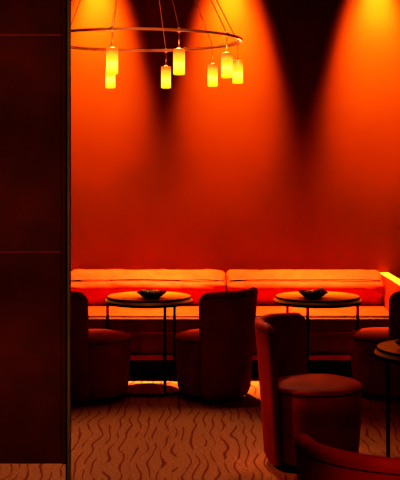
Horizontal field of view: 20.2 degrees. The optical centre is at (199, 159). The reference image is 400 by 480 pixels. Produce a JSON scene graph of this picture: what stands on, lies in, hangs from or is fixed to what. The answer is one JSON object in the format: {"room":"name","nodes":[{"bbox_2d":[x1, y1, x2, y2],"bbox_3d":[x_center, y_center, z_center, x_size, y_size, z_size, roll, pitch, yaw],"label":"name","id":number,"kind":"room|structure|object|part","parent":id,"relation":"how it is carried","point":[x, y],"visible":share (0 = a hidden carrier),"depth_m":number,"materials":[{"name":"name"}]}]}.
{"room":"bar lounge","nodes":[
{"label":"bar lounge","id":0,"kind":"room"},
{"bbox_2d":[0,377,399,479],"bbox_3d":[0.000,1.800,4.175,7.200,0.100,11.350,0,0,0],"label":"floor","id":1,"kind":"structure","parent":0,"point":[180,436],"depth_m":7.02,"materials":[{"name":"carpet"}]},
{"bbox_2d":[0,0,70,479],"bbox_3d":[-1.478,-0.500,6.109,1.552,4.500,0.065,0,0,0],"label":"partition wall","id":2,"kind":"structure","parent":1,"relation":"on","point":[35,35],"depth_m":6.10,"materials":[{"name":"brown leather"}]},
{"bbox_3d":[-1.488,-1.268,6.120,1.472,1.177,0.040,0,0,0],"label":"leather panel","id":3,"kind":"part","parent":2,"relation":"part of","materials":[{"name":"brown leather"}]},
{"bbox_3d":[-1.488,-0.089,6.120,1.472,1.174,0.040,0,0,0],"label":"leather panel","id":4,"kind":"part","parent":2,"relation":"part of","materials":[{"name":"brown leather"}]},
{"bbox_3d":[-1.488,1.074,6.120,1.472,1.146,0.040,0,0,0],"label":"leather panel","id":5,"kind":"part","parent":2,"relation":"part of","materials":[{"name":"brown leather"}]},
{"bbox_3d":[-0.739,-0.551,6.120,0.026,4.398,0.042,0,0,0],"label":"edge panel","id":6,"kind":"part","parent":2,"relation":"part of","materials":[{"name":"brown leather"}]},
{"bbox_3d":[-0.722,-0.500,6.105,0.008,4.500,0.050,0,0,0],"label":"frame post","id":7,"kind":"part","parent":2,"relation":"part of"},
{"bbox_2d":[71,291,131,401],"bbox_3d":[-0.810,1.339,8.272,0.624,0.821,0.593,0,0,-25],"label":"tub chair","id":8,"kind":"object","parent":1,"relation":"on","point":[100,358],"visible":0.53,"depth_m":8.04,"materials":[{"name":"red fabric"}]},
{"bbox_3d":[-0.990,1.325,8.189,0.225,0.791,0.593,0,0,-25],"label":"backrest","id":9,"kind":"part","parent":8,"relation":"part of","materials":[{"name":"red fabric"}]},
{"bbox_2d":[88,329,131,343],"bbox_3d":[-0.772,1.294,8.290,0.536,0.062,0.536,0,0,-25],"label":"seat cushion","id":10,"kind":"object","parent":8,"relation":"on","point":[95,336],"depth_m":8.15,"materials":[{"name":"red fabric"}]},
{"bbox_3d":[-0.772,1.518,8.290,0.528,0.408,0.528,0,0,-25],"label":"seat","id":11,"kind":"part","parent":8,"relation":"part of","materials":[{"name":"red fabric"}]},
{"bbox_2d":[105,291,192,395],"bbox_3d":[-0.392,1.396,8.640,0.678,0.707,0.678,0,0,-24],"label":"round table","id":12,"kind":"object","parent":1,"relation":"on","point":[132,299],"visible":0.84,"depth_m":8.43,"materials":[{"name":"brown wood"}]},
{"bbox_3d":[-0.713,1.421,8.674,0.021,0.657,0.021,0,0,-24],"label":"leg","id":13,"kind":"part","parent":12,"relation":"part of","materials":[{"name":"black metal"}]},
{"bbox_2d":[137,289,166,298],"bbox_3d":[-0.365,1.016,8.502,0.230,0.054,0.215,0,0,0],"label":"shallow bowl","id":14,"kind":"object","parent":12,"relation":"on","point":[143,294],"visible":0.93,"depth_m":8.43,"materials":[{"name":"black ceramic"}]},
{"bbox_3d":[-0.260,1.421,8.345,0.021,0.657,0.021,0,0,-24],"label":"leg","id":15,"kind":"part","parent":12,"relation":"part of","materials":[{"name":"black metal"}]},
{"bbox_3d":[-0.202,1.421,8.901,0.021,0.657,0.021,0,0,-24],"label":"leg","id":16,"kind":"part","parent":12,"relation":"part of","materials":[{"name":"black metal"}]},
{"bbox_2d":[174,287,257,399],"bbox_3d":[0.107,1.346,8.331,0.624,0.809,0.593,0,0,44],"label":"tub chair","id":17,"kind":"object","parent":1,"relation":"on","point":[214,360],"visible":1,"depth_m":8.09,"materials":[{"name":"red fabric"}]},
{"bbox_2d":[174,329,199,342],"bbox_3d":[0.077,1.301,8.360,0.536,0.061,0.536,0,0,44],"label":"seat cushion","id":18,"kind":"object","parent":17,"relation":"on","point":[193,335],"depth_m":8.23,"materials":[{"name":"red fabric"}]},
{"bbox_3d":[0.077,1.522,8.360,0.528,0.402,0.528,0,0,44],"label":"seat","id":19,"kind":"part","parent":17,"relation":"part of","materials":[{"name":"red fabric"}]},
{"bbox_3d":[0.250,1.331,8.193,0.225,0.779,0.593,0,0,44],"label":"backrest","id":20,"kind":"part","parent":17,"relation":"part of","materials":[{"name":"red fabric"}]},
{"bbox_2d":[71,269,399,376],"bbox_3d":[0.213,1.349,9.323,2.877,0.802,1.046,0,0,0],"label":"sofa","id":21,"kind":"object","parent":1,"relation":"on","point":[330,329],"visible":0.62,"depth_m":9.39,"materials":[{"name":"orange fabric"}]},
{"bbox_2d":[71,269,225,304],"bbox_3d":[-0.458,1.122,9.681,1.354,0.349,0.315,0,0,0],"label":"cushion","id":22,"kind":"object","parent":21,"relation":"on","point":[96,284],"depth_m":9.58,"materials":[{"name":"orange fabric"}]},
{"bbox_3d":[0.213,1.335,9.012,2.707,0.139,0.036,0,0,0],"label":"seat","id":23,"kind":"part","parent":21,"relation":"part of","materials":[{"name":"leather"}]},
{"bbox_2d":[88,305,388,332],"bbox_3d":[0.213,1.316,9.358,2.699,0.156,0.741,0,0,0],"label":"seat cushion","id":24,"kind":"object","parent":21,"relation":"on","point":[129,320],"depth_m":9.01,"materials":[{"name":"orange fabric"}]},
{"bbox_2d":[226,269,383,305],"bbox_3d":[0.895,1.122,9.679,1.336,0.342,0.312,0,0,0],"label":"cushion","id":25,"kind":"object","parent":21,"relation":"on","point":[368,284],"depth_m":9.58,"materials":[{"name":"orange fabric"}]},
{"bbox_3d":[1.609,1.367,9.323,0.085,0.766,1.046,0,0,0],"label":"armrest","id":26,"kind":"part","parent":21,"relation":"part of","materials":[{"name":"orange fabric"}]},
{"bbox_2d":[254,312,362,468],"bbox_3d":[0.629,1.331,6.488,0.624,0.837,0.593,0,0,25],"label":"tub chair","id":27,"kind":"object","parent":1,"relation":"on","point":[327,408],"visible":0.91,"depth_m":6.30,"materials":[{"name":"red fabric"}]},
{"bbox_3d":[0.450,1.316,6.571,0.225,0.807,0.593,0,0,25],"label":"backrest","id":28,"kind":"part","parent":27,"relation":"part of","materials":[{"name":"red leather"}]},
{"bbox_3d":[0.667,1.513,6.470,0.528,0.416,0.528,0,0,25],"label":"seat","id":29,"kind":"part","parent":27,"relation":"part of","materials":[{"name":"red fabric"}]},
{"bbox_2d":[278,373,362,395],"bbox_3d":[0.667,1.285,6.470,0.536,0.063,0.536,0,0,25],"label":"seat cushion","id":30,"kind":"object","parent":27,"relation":"on","point":[289,384],"depth_m":6.33,"materials":[{"name":"red fabric"}]},
{"bbox_2d":[273,291,361,372],"bbox_3d":[0.902,1.396,8.640,0.678,0.707,0.678,0,0,-11],"label":"round table","id":31,"kind":"object","parent":1,"relation":"on","point":[332,299],"visible":0.58,"depth_m":8.41,"materials":[{"name":"brown wood"}]},
{"bbox_3d":[0.797,1.421,8.335,0.021,0.657,0.021,0,0,-11],"label":"leg","id":32,"kind":"part","parent":31,"relation":"part of","materials":[{"name":"black metal"}]},
{"bbox_2d":[298,290,327,298],"bbox_3d":[0.854,1.016,8.502,0.230,0.054,0.215,0,0,-40],"label":"shallow bowl","id":33,"kind":"object","parent":31,"relation":"on","point":[306,295],"visible":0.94,"depth_m":8.44,"materials":[{"name":"black ceramic"}]},
{"bbox_3d":[1.220,1.421,8.702,0.021,0.657,0.021,0,0,-11],"label":"leg","id":34,"kind":"part","parent":31,"relation":"part of","materials":[{"name":"black metal"}]},
{"bbox_2d":[294,433,399,479],"bbox_3d":[0.636,1.325,3.689,0.593,0.850,0.624,0,0,43],"label":"tub chair","id":35,"kind":"object","parent":1,"relation":"on","point":[315,460],"visible":1,"depth_m":3.47,"materials":[{"name":"red fabric"}]},
{"bbox_2d":[349,291,399,397],"bbox_3d":[1.423,1.346,8.396,0.624,0.809,0.593,0,0,34],"label":"tub chair","id":36,"kind":"object","parent":1,"relation":"on","point":[370,371],"visible":0.81,"depth_m":8.20,"materials":[{"name":"red fabric"}]},
{"bbox_3d":[1.388,1.522,8.420,0.528,0.402,0.528,0,0,34],"label":"seat","id":37,"kind":"part","parent":36,"relation":"part of","materials":[{"name":"red fabric"}]},
{"bbox_2d":[349,327,388,341],"bbox_3d":[1.388,1.301,8.420,0.536,0.061,0.536,0,0,34],"label":"seat cushion","id":38,"kind":"object","parent":36,"relation":"on","point":[372,334],"depth_m":8.30,"materials":[{"name":"red fabric"}]},
{"bbox_3d":[1.587,1.331,8.286,0.225,0.779,0.593,0,0,34],"label":"backrest","id":39,"kind":"part","parent":36,"relation":"part of","materials":[{"name":"red fabric"}]},
{"bbox_2d":[374,339,399,457],"bbox_3d":[1.310,1.396,6.260,0.678,0.707,0.678,0,0,-44],"label":"round table","id":40,"kind":"object","parent":1,"relation":"on","point":[387,351],"visible":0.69,"depth_m":6.36,"materials":[{"name":"gold metal"}]},
{"bbox_3d":[1.086,1.421,6.492,0.021,0.657,0.021,0,0,-44],"label":"leg","id":41,"kind":"part","parent":40,"relation":"part of","materials":[{"name":"black metal"}]},
{"bbox_2d":[71,0,399,278],"bbox_3d":[0.000,-0.500,9.925,7.400,4.700,0.150,0,0,0],"label":"wall","id":42,"kind":"structure","parent":0,"point":[295,165],"depth_m":9.85,"materials":[{"name":"red paint"}]},
{"bbox_3d":[0.000,-2.800,4.175,7.200,0.100,11.350,0,0,0],"label":"ceiling","id":43,"kind":"structure","parent":0,"visible":0},
{"bbox_2d":[71,0,242,88],"bbox_3d":[-0.428,-1.637,7.595,1.450,2.221,1.437,0,0,0],"label":"ring chandelier","id":44,"kind":"object","parent":43,"relation":"hanging from","point":[230,68],"visible":0.7,"depth_m":7.28,"materials":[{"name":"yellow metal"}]},
{"bbox_3d":[-0.657,-0.608,8.255,0.074,0.161,0.074,0,0,0],"label":"lamp shade","id":45,"kind":"part","parent":44,"relation":"part of","materials":[{"name":"yellow glass"}]},
{"bbox_3d":[-0.540,-0.608,6.914,0.074,0.161,0.074,0,0,0],"label":"lamp shade","id":46,"kind":"part","parent":44,"relation":"part of","materials":[{"name":"yellow glass"}]},
{"bbox_3d":[-0.250,-0.608,8.276,0.074,0.161,0.074,0,0,0],"label":"lamp shade","id":47,"kind":"part","parent":44,"relation":"part of","materials":[{"name":"yellow glass"}]},
{"bbox_3d":[-0.130,-0.608,6.966,0.074,0.161,0.074,0,0,0],"label":"lamp shade","id":48,"kind":"part","parent":44,"relation":"part of","materials":[{"name":"yellow glass"}]},
{"bbox_3d":[0.091,-0.608,8.075,0.074,0.161,0.074,0,0,0],"label":"lamp shade","id":49,"kind":"part","parent":44,"relation":"part of","materials":[{"name":"yellow glass"}]},
{"bbox_3d":[0.172,-0.608,7.231,0.074,0.161,0.074,0,0,0],"label":"lamp shade","id":50,"kind":"part","parent":44,"relation":"part of","materials":[{"name":"yellow glass"}]},
{"bbox_3d":[0.260,-0.608,7.757,0.074,0.161,0.074,0,0,0],"label":"lamp shade","id":51,"kind":"part","parent":44,"relation":"part of","materials":[{"name":"yellow glass"}]}
]}

